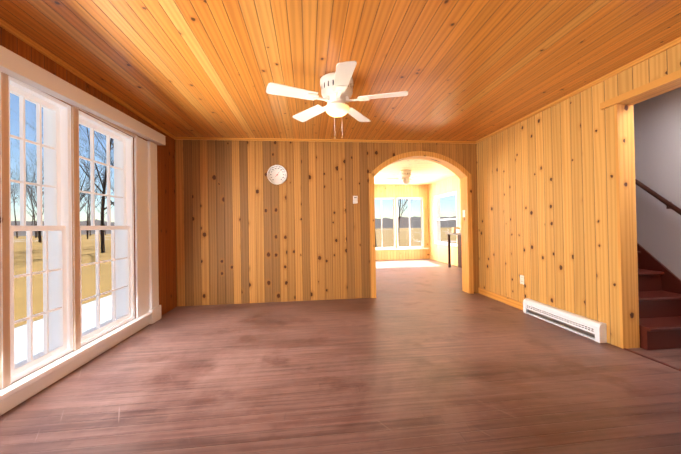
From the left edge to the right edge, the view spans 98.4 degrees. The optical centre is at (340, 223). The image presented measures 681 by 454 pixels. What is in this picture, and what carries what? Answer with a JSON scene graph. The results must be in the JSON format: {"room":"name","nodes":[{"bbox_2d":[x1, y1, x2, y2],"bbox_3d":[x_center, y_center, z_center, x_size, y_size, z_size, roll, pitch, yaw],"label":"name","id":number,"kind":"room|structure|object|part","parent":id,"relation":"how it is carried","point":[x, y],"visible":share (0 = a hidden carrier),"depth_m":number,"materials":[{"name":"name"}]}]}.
{"room":"empty living room","nodes":[
{"label":"empty living room","id":0,"kind":"room"},
{"bbox_2d":[0,27,176,383],"bbox_3d":[-2.166,-0.053,1.442,0.200,2.430,5.960,-1,-1,-6],"label":"wall","id":1,"kind":"structure","parent":0,"point":[166,215],"depth_m":3.79,"materials":[{"name":"brown wood"}]},
{"bbox_2d":[8,76,72,382],"bbox_3d":[-2.238,0.036,2.112,0.178,1.985,0.520,-1,-1,-6],"label":"window unit","id":2,"kind":"structure","parent":1,"relation":"in","point":[58,161],"depth_m":2.30,"materials":[{"name":"white wood"}]},
{"bbox_2d":[0,72,161,415],"bbox_3d":[-2.044,0.072,1.172,0.150,2.170,5.000,-1,-1,-6],"label":"window","id":3,"kind":"structure","parent":1,"relation":"in","point":[23,389],"depth_m":2.40,"materials":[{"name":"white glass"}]},
{"bbox_3d":[-2.204,0.036,2.115,0.037,1.849,0.384,-1,-1,-6],"label":"glass","id":4,"kind":"part","parent":3,"relation":"part of","materials":[{"name":"clear glass"}]},
{"bbox_3d":[-2.281,0.044,2.824,0.037,1.849,0.659,-1,-1,-6],"label":"glass","id":5,"kind":"part","parent":3,"relation":"part of","materials":[{"name":"clear glass"}]},
{"bbox_2d":[0,45,165,144],"bbox_3d":[-2.103,-1.011,2.032,0.085,0.261,3.500,-1,-1,-6],"label":"window valance","id":6,"kind":"object","parent":1,"relation":"attached to","point":[19,68],"visible":1,"depth_m":2.24,"materials":[{"name":"white paint"}]},
{"bbox_2d":[0,19,175,139],"bbox_3d":[-2.077,-1.253,1.464,0.020,0.035,5.560,-1,-1,-6],"label":"crown molding","id":7,"kind":"structure","parent":1,"relation":"attached to","point":[54,58],"depth_m":2.36,"materials":[{"name":"brown wood"}]},
{"bbox_2d":[79,111,134,345],"bbox_3d":[-2.316,0.044,2.820,0.178,1.985,0.795,-1,-1,-6],"label":"window unit","id":8,"kind":"structure","parent":1,"relation":"in","point":[123,202],"depth_m":3.15,"materials":[{"name":"white wood"}]},
{"bbox_2d":[175,140,478,305],"bbox_3d":[-0.092,-0.061,4.564,5.000,2.430,0.200,-1,-1,-6],"label":"wall","id":9,"kind":"structure","parent":0,"point":[247,231],"depth_m":4.38,"materials":[{"name":"brown wood"}]},
{"bbox_2d":[267,165,286,184],"bbox_3d":[-0.941,-0.723,4.366,0.294,0.294,0.024,-1,-1,-6],"label":"wall clock","id":10,"kind":"object","parent":9,"relation":"attached to","point":[276,174],"visible":1,"depth_m":4.37,"materials":[{"name":"white plastic"}]},
{"bbox_2d":[176,137,475,143],"bbox_3d":[-0.106,-1.260,4.466,4.530,0.035,0.020,-1,-1,-6],"label":"crown molding","id":11,"kind":"structure","parent":9,"relation":"attached to","point":[177,138],"depth_m":4.44,"materials":[{"name":"brown wood"}]},
{"bbox_2d":[353,196,357,203],"bbox_3d":[0.227,-0.362,4.484,0.070,0.116,0.036,-1,-1,-6],"label":"switch","id":12,"kind":"object","parent":9,"relation":"attached to","point":[355,199],"visible":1,"depth_m":4.47,"materials":[{"name":"white plastic"}]},
{"bbox_2d":[369,151,473,297],"bbox_3d":[1.278,-0.002,4.603,1.660,2.265,0.018,-1,-1,-6],"label":"door frame","id":13,"kind":"structure","parent":9,"relation":"attached to","point":[458,166],"depth_m":4.60,"materials":[{"name":"brown wood"}]},
{"bbox_2d":[0,259,680,453],"bbox_3d":[0.443,1.200,4.096,5.920,0.120,10.700,-1,-1,-6],"label":"floor","id":14,"kind":"structure","parent":0,"point":[421,356],"depth_m":2.03,"materials":[{"name":"brown wood"}]},
{"bbox_2d":[446,227,461,267],"bbox_3d":[2.971,0.604,6.933,0.340,1.036,1.380,-1,-1,-6],"label":"countertop","id":15,"kind":"structure","parent":14,"relation":"on","point":[456,231],"depth_m":7.50,"materials":[{"name":"brown wood"}]},
{"bbox_2d":[523,298,606,342],"bbox_3d":[2.353,1.012,3.169,0.072,0.174,0.964,-1,-1,-6],"label":"heater unit","id":16,"kind":"object","parent":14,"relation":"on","point":[595,330],"visible":1,"depth_m":3.03,"materials":[{"name":"white paint"}]},
{"bbox_2d":[624,348,680,370],"bbox_3d":[2.523,1.084,2.095,0.025,0.003,0.970,-1,-1,-6],"label":"threshold","id":17,"kind":"object","parent":14,"relation":"on","point":[653,359],"visible":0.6,"depth_m":2.33,"materials":[{"name":"red paint"}]},
{"bbox_2d":[637,243,680,349],"bbox_3d":[2.880,-0.017,3.535,0.744,2.218,2.261,-1,-1,-6],"label":"stair","id":18,"kind":"structure","parent":14,"relation":"on","point":[659,289],"depth_m":2.78,"materials":[{"name":"red paint"}]},
{"bbox_2d":[0,0,680,184],"bbox_3d":[0.522,-1.401,4.133,6.170,0.280,10.700,-1,-1,-6],"label":"ceiling","id":19,"kind":"structure","parent":0,"point":[466,70],"depth_m":2.27,"materials":[{"name":"brown wood"}]},
{"bbox_2d":[266,61,407,139],"bbox_3d":[-0.023,-1.016,2.609,1.219,0.558,1.169,-1,-1,-6],"label":"ceiling fan","id":20,"kind":"object","parent":19,"relation":"hanging from","point":[336,89],"visible":1,"depth_m":2.55,"materials":[{"name":"white"}]},
{"bbox_3d":[-0.029,-1.003,2.650,0.218,0.068,0.218,-1,-1,-6],"label":"lamp shade","id":21,"kind":"part","parent":20,"relation":"part of","materials":[{"name":"beige glass"}]},
{"bbox_2d":[381,170,427,184],"bbox_3d":[1.550,-0.973,7.043,1.118,0.558,1.077,-1,-1,-6],"label":"ceiling fan","id":22,"kind":"object","parent":19,"relation":"hanging from","point":[404,175],"visible":1,"depth_m":6.93,"materials":[{"name":"white"}]},
{"bbox_2d":[374,185,428,259],"bbox_3d":[-0.023,-0.019,9.340,6.170,2.430,0.200,-1,-1,-6],"label":"wall","id":23,"kind":"structure","parent":0,"point":[387,191],"depth_m":9.47,"materials":[{"name":"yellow wood"}]},
{"bbox_2d":[374,191,456,249],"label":"sunroom window","id":24,"kind":"structure","parent":23,"relation":"in","point":[437,219],"depth_m":9.45,"materials":[{"name":"white paint"}]},
{"label":"glass","id":25,"kind":"part","parent":24,"relation":"part of","materials":[{"name":"clear glass"}]},
{"bbox_3d":[3.044,-0.116,8.427,0.037,1.324,1.264,-1,-1,-6],"label":"glass","id":26,"kind":"part","parent":24,"relation":"part of","materials":[{"name":"clear glass"}]},
{"bbox_2d":[428,175,460,265],"bbox_3d":[3.200,-0.094,7.307,0.200,2.430,4.540,-1,-1,-6],"label":"wall","id":27,"kind":"structure","parent":0,"point":[438,252],"depth_m":8.58,"materials":[{"name":"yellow wood"}]},
{"bbox_2d":[476,43,680,347],"bbox_3d":[2.591,-0.133,1.859,0.150,2.430,5.760,-1,-1,-6],"label":"wall","id":28,"kind":"structure","parent":0,"point":[547,203],"depth_m":3.16,"materials":[{"name":"brown wood"}]},
{"bbox_2d":[478,287,522,309],"bbox_3d":[2.273,1.064,4.185,0.018,0.090,1.039,-1,-1,-6],"label":"baseboard","id":29,"kind":"structure","parent":28,"relation":"attached to","point":[506,300],"depth_m":4.14,"materials":[{"name":"brown wood"}]},
{"bbox_2d":[520,275,523,284],"bbox_3d":[2.319,0.720,3.752,0.009,0.114,0.070,-1,-1,-6],"label":"electrical outlet","id":30,"kind":"object","parent":28,"relation":"attached to","point":[521,279],"visible":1,"depth_m":3.75,"materials":[{"name":"white plastic"}]},
{"bbox_2d":[476,37,680,143],"bbox_3d":[2.475,-1.327,1.961,0.020,0.035,5.560,-1,-1,-6],"label":"crown molding","id":31,"kind":"structure","parent":28,"relation":"attached to","point":[677,41],"depth_m":2.72,"materials":[{"name":"brown wood"}]},
{"bbox_2d":[600,69,680,348],"bbox_3d":[2.557,-0.011,2.111,0.192,2.193,1.170,-1,-1,-6],"label":"door frame","id":32,"kind":"structure","parent":28,"relation":"attached to","point":[623,104],"depth_m":2.57,"materials":[{"name":"brown wood"}]},
{"bbox_2d":[633,87,680,279],"bbox_3d":[3.509,-0.146,2.161,0.200,2.430,5.760,-1,-1,-6],"label":"wall","id":33,"kind":"structure","parent":0,"point":[657,132],"depth_m":3.04,"materials":[{"name":"grey paint"}]},
{"bbox_2d":[635,179,680,214],"bbox_3d":[3.200,-0.798,3.581,0.088,1.668,1.792,-1,-1,-6],"label":"stair handrail","id":34,"kind":"object","parent":33,"relation":"attached to","point":[668,204],"visible":0.38,"depth_m":2.98,"materials":[{"name":"red wood"}]},
{"label":"outside","id":35,"kind":"structure","parent":0,"visible":0},
{"bbox_2d":[14,227,457,327],"bbox_3d":[-4.359,2.224,39.626,320.000,0.450,320.000,-1,-1,-6],"label":"ground","id":36,"kind":"structure","parent":35,"point":[88,279],"depth_m":13.93,"materials":[{"name":"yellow plant"}]},
{"bbox_2d":[11,170,26,237],"bbox_3d":[-81.153,-6.412,75.110,12.544,20.159,16.062,-1,-1,-6],"label":"tree","id":37,"kind":"object","parent":36,"relation":"on","point":[14,201],"depth_m":72.93,"materials":[{"name":"grey plant"}]},
{"bbox_2d":[10,152,30,196],"bbox_3d":[-50.631,-4.245,43.587,8.350,14.187,8.231,-1,-1,-6],"label":"tree","id":38,"kind":"object","parent":36,"relation":"on","point":[15,188],"depth_m":44.54,"materials":[{"name":"grey plant"}]},
{"bbox_2d":[10,157,43,237],"bbox_3d":[-73.989,-7.182,69.252,10.069,21.344,10.919,-1,-1,-6],"label":"tree","id":39,"kind":"object","parent":36,"relation":"on","point":[31,203],"depth_m":72.14,"materials":[{"name":"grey plant"}]},
{"bbox_2d":[10,159,43,237],"bbox_3d":[-68.374,-6.721,65.768,14.096,20.158,12.741,-1,-1,-6],"label":"tree","id":40,"kind":"object","parent":36,"relation":"on","point":[32,190],"depth_m":64.42,"materials":[{"name":"grey plant"}]},
{"bbox_2d":[11,142,43,241],"bbox_3d":[-44.404,-4.891,42.424,6.064,15.236,9.730,-1,-1,-6],"label":"tree","id":41,"kind":"object","parent":36,"relation":"on","point":[31,181],"depth_m":41.36,"materials":[{"name":"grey plant"}]},
{"bbox_2d":[11,134,43,242],"bbox_3d":[-41.201,-5.442,38.907,12.496,16.162,11.344,-1,-1,-6],"label":"tree","id":42,"kind":"object","parent":36,"relation":"on","point":[40,239],"depth_m":40.30,"materials":[{"name":"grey plant"}]},
{"bbox_2d":[11,171,43,236],"bbox_3d":[-83.254,-6.392,79.478,12.002,20.284,10.578,-1,-1,-6],"label":"tree","id":43,"kind":"object","parent":36,"relation":"on","point":[31,206],"depth_m":78.93,"materials":[{"name":"grey plant"}]},
{"bbox_2d":[31,189,43,225],"bbox_3d":[-74.545,-3.513,72.553,7.144,14.084,6.311,-1,-1,-6],"label":"tree","id":44,"kind":"object","parent":36,"relation":"on","point":[33,213],"depth_m":72.19,"materials":[{"name":"grey plant"}]},
{"bbox_2d":[11,154,85,206],"bbox_3d":[-43.823,-6.054,43.494,11.892,17.555,9.082,-1,-1,-6],"label":"tree","id":45,"kind":"object","parent":36,"relation":"on","point":[33,180],"depth_m":42.69,"materials":[{"name":"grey plant"}]},
{"bbox_2d":[14,294,111,363],"bbox_3d":[-3.241,1.476,2.535,1.710,0.310,12.000,-1,-1,-6],"label":"snow","id":46,"kind":"object","parent":36,"relation":"on","point":[105,310],"depth_m":3.79,"materials":[{"name":"grey snow"}]},
{"bbox_2d":[14,102,113,201],"bbox_3d":[-25.375,-6.686,29.722,11.478,17.922,9.418,-1,-1,-6],"label":"tree","id":47,"kind":"object","parent":36,"relation":"on","point":[87,188],"depth_m":28.83,"materials":[{"name":"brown plant"}]},
{"bbox_2d":[27,103,113,205],"bbox_3d":[-16.116,-7.192,22.407,8.290,18.484,12.087,-1,-1,-6],"label":"tree","id":48,"kind":"object","parent":36,"relation":"on","point":[94,166],"depth_m":20.29,"materials":[{"name":"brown plant"}]},
{"bbox_2d":[43,162,101,210],"bbox_3d":[-54.446,-6.980,61.670,10.336,20.110,11.828,-1,-1,-6],"label":"tree","id":49,"kind":"object","parent":36,"relation":"on","point":[83,193],"depth_m":60.88,"materials":[{"name":"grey plant"}]},
{"bbox_2d":[42,122,113,190],"bbox_3d":[-22.938,-6.447,30.723,11.258,17.389,13.282,-1,-1,-6],"label":"tree","id":50,"kind":"object","parent":36,"relation":"on","point":[97,157],"depth_m":28.66,"materials":[{"name":"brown plant"}]},
{"bbox_2d":[79,173,100,235],"bbox_3d":[-63.597,-5.625,71.781,9.813,17.915,5.366,-1,-1,-6],"label":"tree","id":51,"kind":"object","parent":36,"relation":"on","point":[88,209],"depth_m":72.01,"materials":[{"name":"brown plant"}]},
{"bbox_2d":[79,154,112,238],"bbox_3d":[-45.123,-5.818,54.263,5.892,17.334,11.036,-1,-1,-6],"label":"tree","id":52,"kind":"object","parent":36,"relation":"on","point":[88,199],"depth_m":54.72,"materials":[{"name":"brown plant"}]},
{"bbox_2d":[79,135,113,165],"bbox_3d":[-19.050,-6.647,27.174,7.393,17.583,13.674,-1,-1,-6],"label":"tree","id":53,"kind":"object","parent":36,"relation":"on","point":[103,147],"depth_m":23.98,"materials":[{"name":"grey plant"}]},
{"bbox_2d":[79,125,113,252],"bbox_3d":[-15.710,-6.663,22.506,11.847,17.421,8.485,-1,-1,-6],"label":"tree","id":54,"kind":"object","parent":36,"relation":"on","point":[102,237],"depth_m":20.70,"materials":[{"name":"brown plant"}]},
{"bbox_2d":[80,172,113,235],"bbox_3d":[-73.097,-6.681,86.643,16.602,20.619,11.090,-1,-1,-6],"label":"tree","id":55,"kind":"object","parent":36,"relation":"on","point":[90,200],"depth_m":85.56,"materials":[{"name":"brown plant"}]},
{"bbox_2d":[86,179,112,234],"bbox_3d":[-74.747,-6.745,91.949,10.206,20.917,14.625,-1,-1,-6],"label":"tree","id":56,"kind":"object","parent":36,"relation":"on","point":[100,208],"depth_m":91.43,"materials":[{"name":"grey plant"}]},
{"bbox_2d":[398,199,410,243],"bbox_3d":[5.638,-3.385,25.281,5.177,10.166,6.750,-1,-1,-6],"label":"tree","id":57,"kind":"object","parent":36,"relation":"on","point":[401,214],"depth_m":24.64,"materials":[{"name":"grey plant"}]},
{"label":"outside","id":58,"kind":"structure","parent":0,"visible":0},
{"bbox_2d":[11,216,456,235],"bbox_3d":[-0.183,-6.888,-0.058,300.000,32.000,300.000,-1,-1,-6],"label":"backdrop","id":59,"kind":"structure","parent":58,"point":[414,220],"depth_m":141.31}
]}

